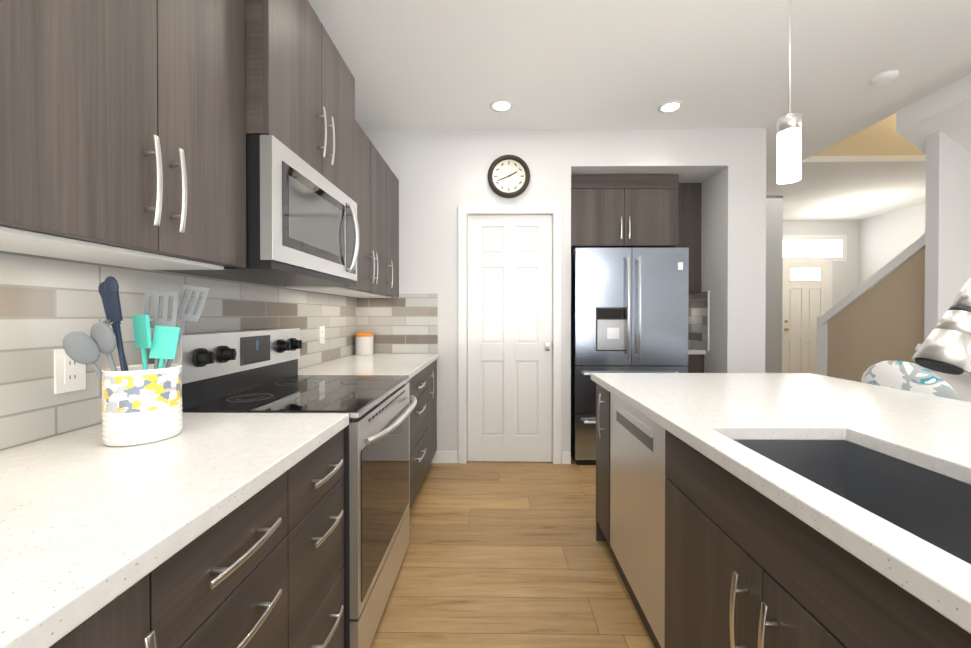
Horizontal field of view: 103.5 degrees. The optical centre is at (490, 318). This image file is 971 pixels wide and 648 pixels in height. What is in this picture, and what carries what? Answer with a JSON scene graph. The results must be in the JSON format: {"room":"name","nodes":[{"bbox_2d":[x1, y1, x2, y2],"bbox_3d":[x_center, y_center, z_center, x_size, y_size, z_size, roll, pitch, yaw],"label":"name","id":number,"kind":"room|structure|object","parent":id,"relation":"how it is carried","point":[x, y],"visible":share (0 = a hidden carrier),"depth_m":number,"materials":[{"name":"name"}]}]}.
{"room":"kitchen","nodes":[
{"label":"kitchen","id":0,"kind":"room"},
{"bbox_2d":[0,356,345,450],"bbox_3d":[-1.216,-0.161,1.045,0.150,2.753,6.070,0,0,1],"label":"wall","id":1,"kind":"structure","parent":0,"point":[92,425],"depth_m":1.01,"materials":[{"name":"white paint"}]},
{"bbox_2d":[0,0,245,269],"bbox_3d":[-0.954,-0.632,0.216,0.390,0.972,2.027,0,0,1],"label":"upper cabinet","id":2,"kind":"object","parent":1,"relation":"attached to","point":[122,133],"visible":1,"depth_m":0.84,"materials":[{"name":"brown wood"}]},
{"bbox_2d":[0,251,437,449],"bbox_3d":[-0.801,0.057,1.191,0.675,0.494,3.970,0,0,1],"label":"backsplash","id":3,"kind":"structure","parent":1,"relation":"attached to","point":[47,304],"depth_m":1.15,"materials":[{"name":"tile"}]},
{"bbox_2d":[54,349,85,393],"bbox_3d":[-1.128,0.139,1.030,0.009,0.116,0.072,0,0,1],"label":"electrical outlet","id":4,"kind":"object","parent":3,"relation":"attached to","point":[69,374],"visible":0.96,"depth_m":1.02,"materials":[{"name":"white plastic"}]},
{"bbox_2d":[319,326,324,343],"bbox_3d":[-1.109,0.109,2.521,0.009,0.116,0.072,0,0,1],"label":"electrical outlet","id":5,"kind":"object","parent":3,"relation":"attached to","point":[321,334],"visible":1,"depth_m":2.51,"materials":[{"name":"white plastic"}]},
{"bbox_2d":[245,0,354,200],"bbox_3d":[-0.900,-0.918,1.610,0.460,0.641,0.760,0,0,1],"label":"upper cabinet","id":6,"kind":"object","parent":1,"relation":"attached to","point":[300,90],"visible":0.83,"depth_m":1.44,"materials":[{"name":"brown wood"}]},
{"bbox_2d":[155,135,358,285],"bbox_3d":[-0.885,-0.378,1.614,0.491,0.430,0.756,0,0,1],"label":"microwave","id":7,"kind":"object","parent":6,"relation":"attached to","point":[302,227],"visible":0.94,"depth_m":1.39,"materials":[{"name":"silver metal"}]},
{"bbox_2d":[283,120,398,297],"bbox_3d":[-0.922,-0.649,2.583,0.390,0.972,1.174,0,0,1],"label":"upper cabinet","id":8,"kind":"object","parent":1,"relation":"attached to","point":[376,190],"visible":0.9,"depth_m":2.53,"materials":[{"name":"brown wood"}]},
{"bbox_2d":[370,456,654,647],"bbox_3d":[2.370,1.238,2.198,7.390,0.060,8.450,0,0,1],"label":"floor","id":9,"kind":"structure","parent":0,"point":[503,554],"depth_m":1.85,"materials":[{"name":"brown wood"}]},
{"bbox_2d":[49,559,172,647],"bbox_3d":[-0.814,0.785,0.369,0.665,0.870,0.357,0,0,1],"label":"base cabinet","id":10,"kind":"object","parent":9,"relation":"on","point":[138,617],"depth_m":0.51,"materials":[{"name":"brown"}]},
{"bbox_2d":[169,464,296,647],"bbox_3d":[-0.809,0.783,0.726,0.665,0.870,0.356,0,0,1],"label":"base cabinet","id":11,"kind":"object","parent":9,"relation":"on","point":[263,567],"depth_m":0.73,"materials":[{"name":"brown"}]},
{"bbox_2d":[164,328,416,647],"bbox_3d":[-0.716,0.632,1.619,0.734,1.157,0.752,0,0,1],"label":"range","id":12,"kind":"object","parent":9,"relation":"on","point":[249,371],"visible":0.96,"depth_m":1.44,"materials":[{"name":"grey metal"}]},
{"bbox_2d":[297,429,343,647],"bbox_3d":[-0.805,0.780,1.071,0.665,0.870,0.334,0,0,1],"label":"base cabinet","id":13,"kind":"object","parent":9,"relation":"on","point":[320,478],"depth_m":1.06,"materials":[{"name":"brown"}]},
{"bbox_2d":[406,365,428,509],"bbox_3d":[-0.787,0.771,2.382,0.665,0.870,0.756,0,0,1],"label":"base cabinet","id":14,"kind":"object","parent":9,"relation":"on","point":[418,384],"depth_m":2.42,"materials":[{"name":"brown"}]},
{"bbox_2d":[429,360,436,465],"bbox_3d":[-0.780,0.767,2.969,0.665,0.870,0.418,0,0,1],"label":"base cabinet","id":15,"kind":"object","parent":9,"relation":"on","point":[433,366],"depth_m":2.95,"materials":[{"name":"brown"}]},
{"bbox_2d":[0,353,438,647],"bbox_3d":[-0.795,0.324,1.191,0.682,0.038,3.967,0,0,1],"label":"countertop","id":16,"kind":"structure","parent":15,"relation":"on","point":[91,523],"depth_m":0.67,"materials":[{"name":"stone"}]},
{"bbox_2d":[63,276,209,446],"bbox_3d":[-0.889,0.101,0.984,0.185,0.407,0.214,0,0,1],"label":"utensil crock","id":17,"kind":"object","parent":16,"relation":"on","point":[142,403],"visible":1,"depth_m":0.94,"materials":[{"name":"white ceramic"}]},
{"bbox_2d":[355,332,373,354],"bbox_3d":[-1.014,0.203,3.080,0.144,0.174,0.144,0,0,1],"label":"canister","id":18,"kind":"object","parent":16,"relation":"on","point":[364,343],"visible":0.98,"depth_m":3.02,"materials":[{"name":"white ceramic"}]},
{"bbox_2d":[596,383,603,540],"bbox_3d":[0.908,0.774,1.966,0.668,0.870,0.245,0,0,1],"label":"base cabinet","id":19,"kind":"object","parent":9,"relation":"on","point":[599,390],"depth_m":2.00,"materials":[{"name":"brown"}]},
{"bbox_2d":[591,373,970,633],"bbox_3d":[1.127,0.328,0.637,1.195,0.038,2.910,0,0,1],"label":"countertop","id":20,"kind":"structure","parent":19,"relation":"on","point":[712,416],"depth_m":1.07,"materials":[{"name":"stone"}]},
{"bbox_2d":[734,440,970,563],"bbox_3d":[0.800,0.466,0.708,0.432,0.238,0.792,0,0,1],"label":"sink","id":21,"kind":"object","parent":20,"relation":"in","point":[933,508],"visible":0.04,"depth_m":0.96,"materials":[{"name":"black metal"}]},
{"bbox_2d":[912,279,970,374],"bbox_3d":[0.933,0.098,0.650,0.336,0.419,0.129,0,0,1],"label":"faucet","id":22,"kind":"object","parent":20,"relation":"on","point":[945,347],"visible":1,"depth_m":0.67,"materials":[{"name":"silver metal"}]},
{"bbox_2d":[604,389,609,544],"bbox_3d":[0.902,0.777,1.541,0.668,0.870,0.641,0,0,1],"label":"base cabinet","id":23,"kind":"object","parent":9,"relation":"on","point":[606,393],"depth_m":1.87,"materials":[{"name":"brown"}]},
{"bbox_2d":[571,248,688,464],"bbox_3d":[1.148,0.313,3.441,0.910,1.772,0.803,0,0,1],"label":"refrigerator","id":24,"kind":"object","parent":9,"relation":"on","point":[629,310],"visible":0.71,"depth_m":3.10,"materials":[{"name":"grey metal"}]},
{"bbox_2d":[610,393,665,647],"bbox_3d":[0.878,0.779,1.541,0.629,0.866,0.597,0,0,1],"label":"dishwasher","id":25,"kind":"object","parent":9,"relation":"on","point":[637,491],"visible":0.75,"depth_m":1.47,"materials":[{"name":"grey metal"}]},
{"bbox_2d":[688,354,703,372],"bbox_3d":[1.801,0.762,3.715,0.293,0.870,0.457,0,0,1],"label":"base cabinet","id":26,"kind":"object","parent":9,"relation":"on","point":[695,363],"depth_m":3.48,"materials":[{"name":"brown wood"}]},
{"bbox_2d":[688,347,705,353],"bbox_3d":[1.796,0.306,3.697,0.303,0.038,0.487,0,0,1],"label":"countertop","id":27,"kind":"structure","parent":26,"relation":"on","point":[694,351],"depth_m":3.45,"materials":[{"name":"stone"}]},
{"bbox_2d":[665,430,970,647],"bbox_3d":[0.892,0.783,0.750,0.668,0.870,0.978,0,0,1],"label":"base cabinet","id":28,"kind":"object","parent":9,"relation":"on","point":[747,566],"depth_m":0.79,"materials":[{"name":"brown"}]},
{"bbox_2d":[861,360,961,400],"bbox_3d":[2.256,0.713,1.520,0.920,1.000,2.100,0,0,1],"label":"armchair","id":29,"kind":"object","parent":9,"relation":"on","point":[905,376],"visible":0.08,"depth_m":1.84,"materials":[{"name":"white fabric"}]},
{"bbox_2d":[364,128,765,463],"bbox_3d":[0.575,-0.179,3.606,3.364,2.753,0.900,0,0,1],"label":"wall","id":30,"kind":"structure","parent":0,"point":[441,175],"depth_m":3.16,"materials":[{"name":"white paint"}]},
{"bbox_2d":[431,451,457,462],"bbox_3d":[-0.692,1.151,3.176,0.842,0.100,0.013,0,0,1],"label":"baseboard","id":31,"kind":"structure","parent":30,"relation":"attached to","point":[445,457],"depth_m":3.17,"materials":[{"name":"white wood"}]},
{"bbox_2d":[488,155,529,197],"bbox_3d":[0.150,-1.163,3.131,0.350,0.350,0.045,0,0,1],"label":"wall clock","id":32,"kind":"object","parent":30,"relation":"attached to","point":[508,176],"visible":0.98,"depth_m":3.13,"materials":[{"name":"grey plastic"}]},
{"bbox_2d":[467,215,551,461],"bbox_3d":[0.159,0.169,3.186,0.702,2.051,0.067,0,0,1],"label":"pantry door","id":33,"kind":"structure","parent":30,"relation":"in","point":[509,314],"depth_m":3.19,"materials":[{"name":"white wood"}]},
{"bbox_2d":[458,205,561,463],"bbox_3d":[0.159,0.135,3.216,0.848,2.130,0.136,0,0,1],"label":"door frame","id":34,"kind":"structure","parent":30,"relation":"attached to","point":[554,211],"depth_m":3.15,"materials":[{"name":"white wood"}]},
{"bbox_2d":[571,175,678,252],"bbox_3d":[1.161,-0.933,3.603,0.924,0.610,0.676,0,0,1],"label":"upper cabinet","id":35,"kind":"object","parent":30,"relation":"attached to","point":[624,211],"visible":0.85,"depth_m":3.30,"materials":[{"name":"brown wood"}]},
{"bbox_2d":[308,0,970,220],"bbox_3d":[2.370,-1.575,2.178,7.390,0.060,8.450,0,0,1],"label":"ceiling","id":36,"kind":"structure","parent":0,"point":[538,64],"depth_m":2.36,"materials":[{"name":"white paint"}]},
{"bbox_2d":[490,99,512,111],"bbox_3d":[0.082,-1.547,2.790,0.170,0.006,0.170,0,0,1],"label":"recessed light","id":37,"kind":"object","parent":36,"relation":"in","point":[502,105],"visible":1,"depth_m":2.79,"materials":[{"name":"white"}]},
{"bbox_2d":[658,100,682,112],"bbox_3d":[1.318,-1.547,2.807,0.170,0.006,0.170,0,0,1],"label":"recessed light","id":38,"kind":"object","parent":36,"relation":"in","point":[671,106],"visible":1,"depth_m":2.80,"materials":[{"name":"white glass"}]},
{"bbox_2d":[776,0,801,183],"bbox_3d":[1.176,-1.042,1.506,0.110,0.998,0.110,0,0,1],"label":"pendant light","id":39,"kind":"object","parent":36,"relation":"hanging from","point":[788,129],"visible":1,"depth_m":1.49,"materials":[{"name":"white glass"}]},
{"bbox_2d":[870,70,898,85],"bbox_3d":[2.518,-1.530,2.451,0.130,0.034,0.130,0,0,1],"label":"smoke detector","id":40,"kind":"object","parent":36,"relation":"attached to","point":[886,77],"visible":0.98,"depth_m":2.43,"materials":[{"name":"white plastic"}]},
{"bbox_2d":[765,196,782,372],"bbox_3d":[3.011,-0.193,5.554,1.456,2.753,1.300,0,0,1],"label":"wall","id":41,"kind":"structure","parent":0,"point":[774,279],"depth_m":4.89,"materials":[{"name":"grey paint"}]},
{"bbox_2d":[783,220,858,306],"bbox_3d":[4.180,-0.198,6.249,3.776,2.753,0.120,0,0,1],"label":"wall","id":42,"kind":"structure","parent":0,"point":[844,279],"depth_m":6.17,"materials":[{"name":"white paint"}]},
{"bbox_2d":[782,261,828,373],"bbox_3d":[5.047,0.130,6.141,0.750,2.091,0.073,0,0,1],"label":"front door","id":43,"kind":"structure","parent":42,"relation":"in","point":[805,297],"depth_m":6.15,"materials":[{"name":"white wood"}]},
{"bbox_2d":[783,240,841,256],"bbox_3d":[5.157,-1.121,6.162,0.970,0.270,0.012,0,0,1],"label":"transom window","id":44,"kind":"structure","parent":42,"relation":"in","point":[812,248],"depth_m":6.16,"materials":[{"name":"white glass"}]},
{"bbox_2d":[783,235,846,309],"bbox_3d":[5.160,-0.081,6.169,1.115,2.520,0.016,0,0,1],"label":"door frame","id":45,"kind":"structure","parent":42,"relation":"attached to","point":[843,238],"depth_m":6.15,"materials":[{"name":"white wood"}]},
{"bbox_2d":[812,113,925,155],"bbox_3d":[4.500,-2.313,3.320,3.060,1.400,1.140,0,0,1],"label":"wall","id":46,"kind":"structure","parent":0,"point":[882,137],"depth_m":3.80,"materials":[{"name":"beige paint"}]},
{"bbox_2d":[827,248,924,381],"bbox_3d":[3.319,0.305,3.264,0.100,1.790,0.920,0,0,1],"label":"wall","id":47,"kind":"structure","parent":0,"point":[882,320],"depth_m":3.20,"materials":[{"name":"beige paint"}]},
{"bbox_2d":[816,234,924,375],"bbox_3d":[3.320,0.262,3.318,0.150,1.875,1.030,0,0,1],"label":"trim","id":48,"kind":"structure","parent":47,"relation":"attached to","point":[900,259],"depth_m":3.42,"materials":[{"name":"white wood"}]},
{"bbox_2d":[858,203,924,285],"bbox_3d":[5.970,-0.885,4.445,0.150,4.153,3.430,0,0,1],"label":"wall","id":49,"kind":"structure","parent":0,"point":[885,239],"depth_m":5.72,"materials":[{"name":"white paint"}]},
{"bbox_2d":[896,74,970,153],"bbox_3d":[3.817,-0.897,1.978,1.570,1.393,1.780,0,0,1],"label":"ceiling soffit","id":50,"kind":"structure","parent":0,"point":[946,110],"depth_m":2.64,"materials":[{"name":"white paint"}]},
{"bbox_2d":[924,130,970,401],"bbox_3d":[4.584,-0.173,2.714,2.876,2.753,0.085,0,0,1],"label":"wall","id":51,"kind":"structure","parent":0,"point":[948,226],"depth_m":2.69,"materials":[{"name":"white paint"}]},
{"bbox_2d":[915,344,970,374],"bbox_3d":[3.220,0.330,2.605,0.620,0.311,0.040,0,0,1],"label":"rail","id":52,"kind":"object","parent":51,"relation":"attached to","point":[919,345],"visible":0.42,"depth_m":2.61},
{"bbox_3d":[0.427,-0.182,4.008,3.056,2.753,0.100,0,0,1],"label":"wall","id":53,"kind":"structure","parent":0,"visible":0},
{"bbox_2d":[673,183,701,292],"bbox_3d":[1.802,-0.747,3.735,0.293,1.007,0.397,0,0,1],"label":"upper cabinet","id":54,"kind":"object","parent":53,"relation":"attached to","point":[689,215],"depth_m":3.54,"materials":[{"name":"brown wood"}]},
{"bbox_2d":[688,291,708,350],"bbox_3d":[1.792,0.021,3.676,0.316,0.529,0.532,0,0,1],"label":"wall tile","id":55,"kind":"structure","parent":53,"relation":"attached to","point":[698,320],"depth_m":3.58,"materials":[{"name":"white tile"}]}
]}

